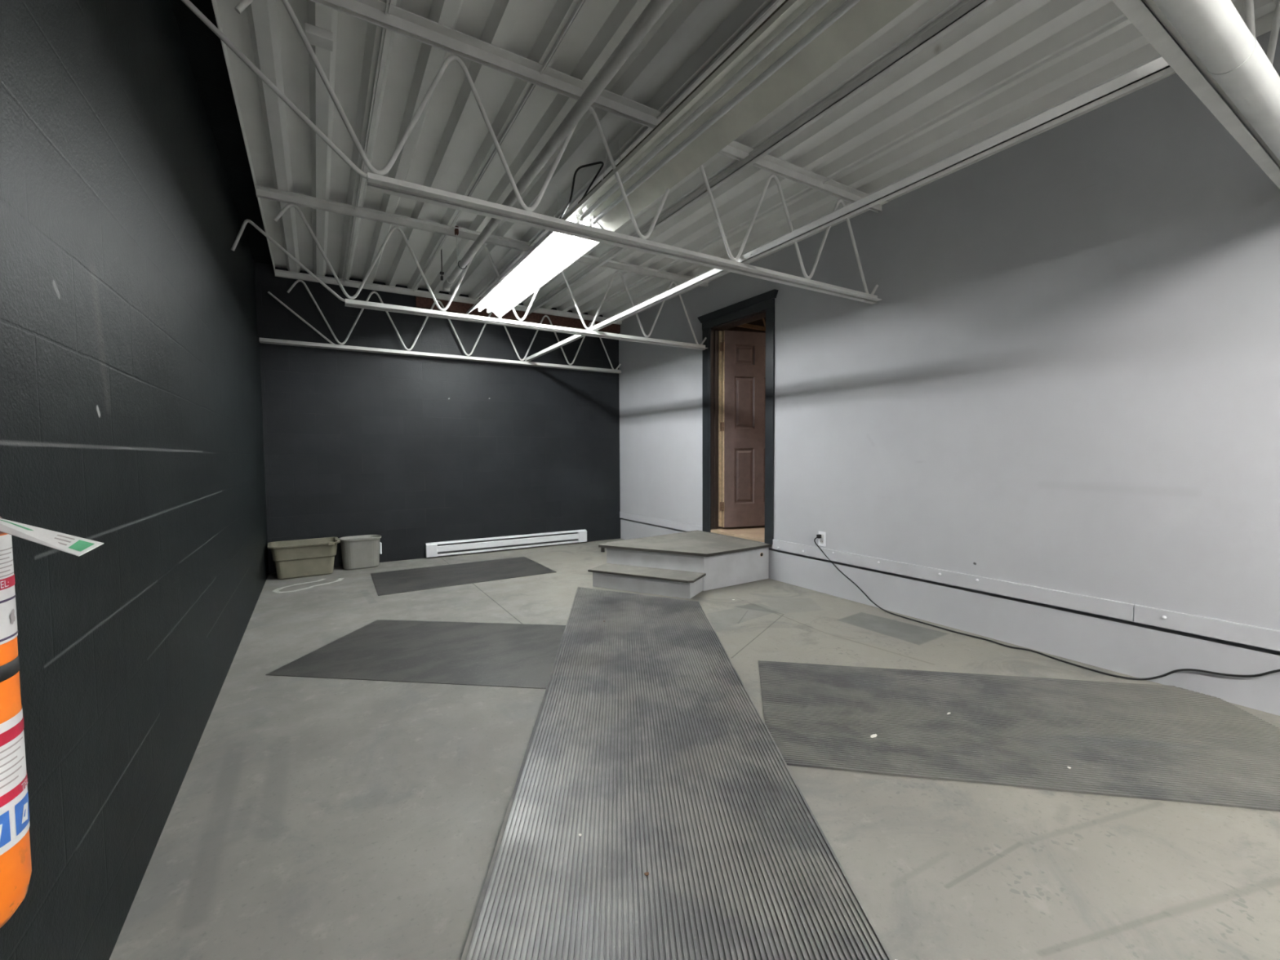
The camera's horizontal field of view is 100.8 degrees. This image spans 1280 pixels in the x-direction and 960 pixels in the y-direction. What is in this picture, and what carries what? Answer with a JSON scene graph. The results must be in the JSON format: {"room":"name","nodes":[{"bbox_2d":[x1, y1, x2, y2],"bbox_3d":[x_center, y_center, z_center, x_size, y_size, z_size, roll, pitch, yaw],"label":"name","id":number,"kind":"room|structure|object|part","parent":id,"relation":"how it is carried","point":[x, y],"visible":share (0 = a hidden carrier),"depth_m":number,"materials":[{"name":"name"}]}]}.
{"room":"garage","nodes":[
{"label":"garage","id":0,"kind":"room"},
{"bbox_2d":[0,0,272,959],"bbox_3d":[-1.169,-0.411,1.010,0.338,2.980,9.370,-2,3,-31],"label":"wall","id":1,"kind":"structure","parent":0,"point":[131,414],"depth_m":1.34,"materials":[{"name":"black paint"}]},
{"bbox_2d":[0,516,31,928],"bbox_3d":[-0.713,0.188,0.521,0.159,0.577,0.143,1,3,20],"label":"fire extinguisher","id":2,"kind":"object","parent":1,"relation":"attached to","point":[15,865],"visible":0.97,"depth_m":0.56,"materials":[{"name":"orange metal"}]},
{"bbox_2d":[0,546,13,577],"bbox_3d":[-0.666,0.088,0.528,0.016,0.028,0.087,0,3,-2],"label":"print","id":3,"kind":"object","parent":2,"relation":"on","point":[6,566],"depth_m":0.56,"materials":[{"name":"grey paper"}]},
{"bbox_2d":[0,736,23,789],"bbox_3d":[-0.664,0.299,0.535,0.014,0.038,0.081,0,3,1],"label":"print","id":4,"kind":"object","parent":2,"relation":"attached to","point":[11,748],"depth_m":0.56,"materials":[{"name":"grey paper"}]},
{"bbox_2d":[0,518,103,556],"bbox_3d":[-0.603,0.050,0.525,0.232,0.033,0.025,1,3,22],"label":"tag","id":5,"kind":"object","parent":2,"relation":"attached to","point":[72,544],"visible":1,"depth_m":0.51,"materials":[{"name":"grey paper"}]},
{"bbox_2d":[53,534,75,545],"bbox_3d":[-0.548,0.057,0.503,0.040,0.007,0.012,1,3,20],"label":"print","id":6,"kind":"object","parent":5,"relation":"on","point":[59,540],"depth_m":0.50,"materials":[{"name":"grey paper"}]},
{"bbox_2d":[254,262,623,573],"bbox_3d":[-1.935,-0.651,6.140,4.372,2.980,0.200,-2,3,-31],"label":"wall","id":7,"kind":"structure","parent":0,"point":[410,451],"depth_m":5.77,"materials":[{"name":"black paint"}]},
{"bbox_2d":[425,528,586,557],"bbox_3d":[-1.519,0.741,6.296,1.934,0.154,0.068,-2,3,-31],"label":"baseboard heater","id":8,"kind":"object","parent":7,"relation":"attached to","point":[509,542],"visible":1,"depth_m":6.22,"materials":[{"name":"white metal"}]},
{"bbox_3d":[-1.518,0.674,6.291,1.930,0.021,0.052,-2,3,-31],"label":"rail","id":9,"kind":"part","parent":8,"relation":"part of","materials":[{"name":"white metal"}]},
{"bbox_3d":[-1.505,0.738,6.274,1.730,0.068,0.009,-2,3,-31],"label":"panel","id":10,"kind":"part","parent":8,"relation":"part of","materials":[{"name":"white metal"}]},
{"bbox_3d":[-1.517,0.805,6.296,1.930,0.022,0.054,-2,3,-31],"label":"rail","id":11,"kind":"part","parent":8,"relation":"part of","materials":[{"name":"white metal"}]},
{"bbox_2d":[415,296,620,333],"bbox_3d":[-1.332,-1.962,6.306,2.491,0.145,0.045,-2,3,-31],"label":"trim","id":12,"kind":"structure","parent":7,"relation":"attached to","point":[420,302],"depth_m":6.23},
{"bbox_2d":[109,538,1279,959],"bbox_3d":[0.436,1.071,2.053,4.076,0.100,9.370,-2,3,-31],"label":"floor","id":13,"kind":"structure","parent":0,"point":[308,818],"depth_m":1.61,"materials":[{"name":"concrete"}]},
{"bbox_2d":[267,537,340,579],"bbox_3d":[-3.187,0.742,5.038,0.572,0.318,0.398,-2,3,-34],"label":"tub","id":14,"kind":"object","parent":13,"relation":"on","point":[296,558],"visible":1,"depth_m":4.93,"materials":[{"name":"plastic"}]},
{"bbox_2d":[272,577,343,593],"bbox_3d":[-2.890,0.917,4.636,0.540,0.001,0.415,-2,3,-31],"label":"cable","id":15,"kind":"object","parent":13,"relation":"on","point":[276,590],"visible":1,"depth_m":4.60,"materials":[{"name":"white plastic"}]},
{"bbox_2d":[338,534,382,569],"bbox_3d":[-2.828,0.730,5.363,0.376,0.306,0.266,-2,3,-35],"label":"tub","id":16,"kind":"object","parent":13,"relation":"on","point":[357,552],"visible":0.98,"depth_m":5.27,"materials":[{"name":"grey plastic"}]},
{"bbox_2d":[265,619,565,688],"bbox_3d":[-1.115,0.979,3.093,1.517,0.003,0.936,0,3,7],"label":"rubber mat","id":17,"kind":"object","parent":13,"relation":"on","point":[442,652],"visible":0.79,"depth_m":2.98,"materials":[{"name":"grey rubber"}]},
{"bbox_2d":[370,556,556,595],"bbox_3d":[-1.693,0.888,5.060,1.542,0.004,0.950,-2,3,-31],"label":"rubber mat","id":18,"kind":"object","parent":13,"relation":"on","point":[385,583],"visible":1,"depth_m":4.98,"materials":[{"name":"grey rubber"}]},
{"bbox_2d":[460,586,893,959],"bbox_3d":[0.031,0.999,2.395,0.951,0.008,4.185,0,3,-2],"label":"rubber mat","id":19,"kind":"object","parent":13,"relation":"on","point":[647,743],"visible":1,"depth_m":1.58,"materials":[{"name":"grey rubber"}]},
{"bbox_2d":[587,529,771,599],"bbox_3d":[0.359,0.736,4.736,1.551,0.315,1.085,-3,4,-39],"label":"steps","id":20,"kind":"structure","parent":13,"relation":"on","point":[684,565],"depth_m":4.50,"materials":[{"name":"grey concrete"}]},
{"bbox_2d":[758,660,1279,811],"bbox_3d":[1.552,1.002,2.207,2.030,0.007,0.958,0,3,10],"label":"rubber mat","id":21,"kind":"object","parent":13,"relation":"on","point":[1144,741],"visible":1,"depth_m":2.10,"materials":[{"name":"grey rubber"}]},
{"bbox_2d":[813,533,1279,679],"bbox_3d":[2.102,0.723,3.116,0.089,0.472,2.679,-2,3,-31],"label":"extension cord","id":22,"kind":"object","parent":13,"relation":"on","point":[819,535],"visible":1,"depth_m":2.78,"materials":[{"name":"black rubber"}]},
{"bbox_2d":[720,511,764,536],"bbox_3d":[2.197,0.547,5.817,2.639,0.108,3.600,-2,3,-31],"label":"floor","id":23,"kind":"structure","parent":0,"point":[754,530],"depth_m":5.51,"materials":[{"name":"beige wood"}]},
{"bbox_2d":[211,0,1275,319],"bbox_3d":[0.416,-1.921,2.027,4.192,0.181,9.570,-2,3,-31],"label":"ceiling","id":24,"kind":"structure","parent":0,"point":[1012,62],"depth_m":2.73,"materials":[{"name":"metal"}]},
{"bbox_2d":[304,22,333,51],"bbox_3d":[-1.324,-1.825,2.184,0.100,0.036,0.070,-2,3,-31],"label":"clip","id":25,"kind":"object","parent":24,"relation":"attached to","point":[316,36],"visible":0.81,"depth_m":2.17,"materials":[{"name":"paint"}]},
{"bbox_2d":[258,269,622,373],"bbox_3d":[-1.893,-1.679,5.915,3.864,0.674,0.122,-2,3,-31],"label":"joist","id":26,"kind":"object","parent":24,"relation":"attached to","point":[282,273],"visible":0.9,"depth_m":5.60,"materials":[{"name":"paint"}]},
{"bbox_3d":[-3.212,-1.538,5.117,0.622,0.468,0.020,-2,3,-31],"label":"rod","id":27,"kind":"part","parent":26,"relation":"part of","materials":[{"name":"paint"}]},
{"bbox_2d":[524,0,996,315],"bbox_3d":[1.075,-1.799,2.299,0.040,0.038,9.300,-2,3,-31],"label":"bridging angle","id":28,"kind":"object","parent":26,"relation":"attached to","point":[972,7],"visible":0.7,"depth_m":2.59,"materials":[{"name":"paint"}]},
{"bbox_2d":[440,249,444,280],"bbox_3d":[-1.691,-1.846,4.514,0.030,0.280,0.030,-2,3,-31],"label":"clamp","id":29,"kind":"object","parent":24,"relation":"attached to","point":[442,273],"visible":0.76,"depth_m":4.51,"materials":[{"name":"metal"}]},
{"bbox_2d":[231,185,711,350],"bbox_3d":[-0.967,-1.612,4.391,3.870,0.674,0.122,-2,3,-31],"label":"joist","id":30,"kind":"object","parent":24,"relation":"attached to","point":[294,199],"visible":0.91,"depth_m":4.06,"materials":[{"name":"paint"}]},
{"bbox_3d":[-2.319,-1.466,3.573,0.704,0.460,0.020,-2,3,-31],"label":"rod","id":31,"kind":"part","parent":30,"relation":"part of","materials":[{"name":"paint"}]},
{"bbox_2d":[454,223,466,269],"bbox_3d":[-1.383,-1.801,4.091,0.084,0.334,0.036,-2,3,-31],"label":"hanger","id":32,"kind":"object","parent":30,"relation":"hanging from","point":[456,230],"visible":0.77,"depth_m":4.07,"materials":[{"name":"paint"}]},
{"bbox_3d":[-1.411,-1.817,4.078,0.006,0.300,0.006,-1,3,-9],"label":"rod","id":33,"kind":"part","parent":32,"relation":"part of","materials":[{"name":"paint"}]},
{"bbox_2d":[442,0,673,291],"bbox_3d":[0.379,-1.532,1.224,0.064,0.084,8.009,-2,3,-31],"label":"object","id":34,"kind":"object","parent":32,"relation":"hanging from","point":[655,9],"visible":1,"depth_m":2.23,"materials":[{"name":"white metal"}]},
{"bbox_2d":[181,0,888,304],"bbox_3d":[0.044,-1.540,2.743,3.858,0.674,0.122,-2,3,-31],"label":"joist","id":35,"kind":"object","parent":24,"relation":"attached to","point":[401,21],"visible":0.9,"depth_m":2.40,"materials":[{"name":"paint"}]},
{"bbox_3d":[-1.308,-1.431,1.924,0.692,0.533,0.020,-2,3,-31],"label":"rod","id":36,"kind":"part","parent":35,"relation":"part of","materials":[{"name":"paint"}]},
{"bbox_2d":[524,57,1173,361],"bbox_3d":[0.109,-1.317,3.888,0.040,0.038,5.620,-2,3,-31],"label":"bridging angle","id":37,"kind":"object","parent":35,"relation":"on","point":[1154,69],"visible":0.93,"depth_m":2.08,"materials":[{"name":"paint"}]},
{"bbox_2d":[466,161,604,318],"bbox_3d":[-0.892,-1.752,4.083,0.463,0.438,2.832,-2,3,-31],"label":"fluorescent light","id":38,"kind":"object","parent":24,"relation":"hanging from","point":[553,253],"visible":0.73,"depth_m":4.05,"materials":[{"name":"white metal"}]},
{"bbox_2d":[562,0,918,231],"bbox_3d":[0.294,-1.702,2.252,0.340,0.378,2.425,-2,3,-31],"label":"fluorescent light","id":39,"kind":"object","parent":24,"relation":"hanging from","point":[800,40],"visible":0.99,"depth_m":2.12,"materials":[{"name":"paint"}]},
{"bbox_2d":[1111,0,1279,189],"bbox_3d":[1.029,-1.469,1.127,3.858,0.674,0.122,-2,3,-31],"label":"joist","id":40,"kind":"object","parent":24,"relation":"attached to","point":[1145,15],"visible":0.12,"depth_m":1.56,"materials":[{"name":"paint"}]},
{"bbox_3d":[1.119,-1.458,1.183,3.626,0.606,0.020,-2,3,-31],"label":"web rod","id":41,"kind":"part","parent":40,"relation":"part of","materials":[{"name":"paint"}]},
{"bbox_2d":[721,317,765,502],"bbox_3d":[2.231,-0.819,5.778,2.739,2.900,3.800,-2,3,-31],"label":"wall","id":42,"kind":"structure","parent":0,"point":[757,322],"depth_m":7.30,"materials":[{"name":"paint"}]},
{"bbox_2d":[618,27,1279,715],"bbox_3d":[2.216,-0.530,3.067,0.120,2.980,9.370,-2,3,-31],"label":"wall","id":43,"kind":"structure","parent":0,"point":[1064,375],"depth_m":2.93,"materials":[{"name":"grey paint"}]},
{"bbox_2d":[697,288,778,544],"bbox_3d":[1.292,-0.566,5.306,0.972,2.214,1.082,-2,3,-31],"label":"door","id":44,"kind":"structure","parent":43,"relation":"in","point":[747,425],"depth_m":5.45,"materials":[{"name":"brown wood"}]},
{"bbox_3d":[0.687,-0.503,5.448,0.020,2.083,0.124,-2,3,-31],"label":"casing","id":45,"kind":"part","parent":44,"relation":"part of","materials":[{"name":"black wood"}]},
{"bbox_3d":[0.893,-1.590,5.017,0.051,0.135,1.081,-2,3,-31],"label":"head casing","id":46,"kind":"part","parent":44,"relation":"part of","materials":[{"name":"black wood"}]},
{"bbox_3d":[1.148,-0.470,4.689,0.023,2.083,0.098,-2,3,-31],"label":"casing","id":47,"kind":"part","parent":44,"relation":"part of","materials":[{"name":"black wood"}]},
{"bbox_2d":[817,531,826,546],"bbox_3d":[1.460,0.472,4.245,0.009,0.116,0.074,-2,3,-31],"label":"wall outlet","id":48,"kind":"object","parent":43,"relation":"attached to","point":[822,541],"visible":0.99,"depth_m":4.24,"materials":[{"name":"white plastic"}]},
{"bbox_2d":[820,533,823,543],"bbox_3d":[1.457,0.472,4.243,0.002,0.072,0.034,-2,3,-31],"label":"socket","id":49,"kind":"object","parent":48,"relation":"attached to","point":[822,535],"depth_m":4.24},
{"bbox_2d":[619,511,1279,651],"bbox_3d":[2.159,0.639,3.085,0.028,0.086,9.370,-2,3,-31],"label":"baseboard","id":50,"kind":"structure","parent":43,"relation":"attached to","point":[1242,633],"depth_m":2.90,"materials":[{"name":"grey wood"}]},
{"bbox_2d":[1152,0,1279,160],"bbox_3d":[1.076,-1.079,1.093,3.838,0.088,0.088,-2,3,-31],"label":"pipe","id":51,"kind":"object","parent":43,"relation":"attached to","point":[1214,30],"visible":1,"depth_m":1.33,"materials":[{"name":"white metal"}]},
{"bbox_3d":[2.222,-2.293,5.707,2.739,0.050,3.800,-2,3,-31],"label":"ceiling","id":52,"kind":"structure","parent":0,"visible":0},
{"bbox_2d":[737,318,765,331],"bbox_3d":[1.609,-2.088,6.632,2.639,0.440,0.040,-2,3,-31],"label":"truss","id":53,"kind":"object","parent":52,"relation":"attached to","point":[745,326],"visible":0.05,"depth_m":6.50,"materials":[{"name":"brown wood"}]}
]}

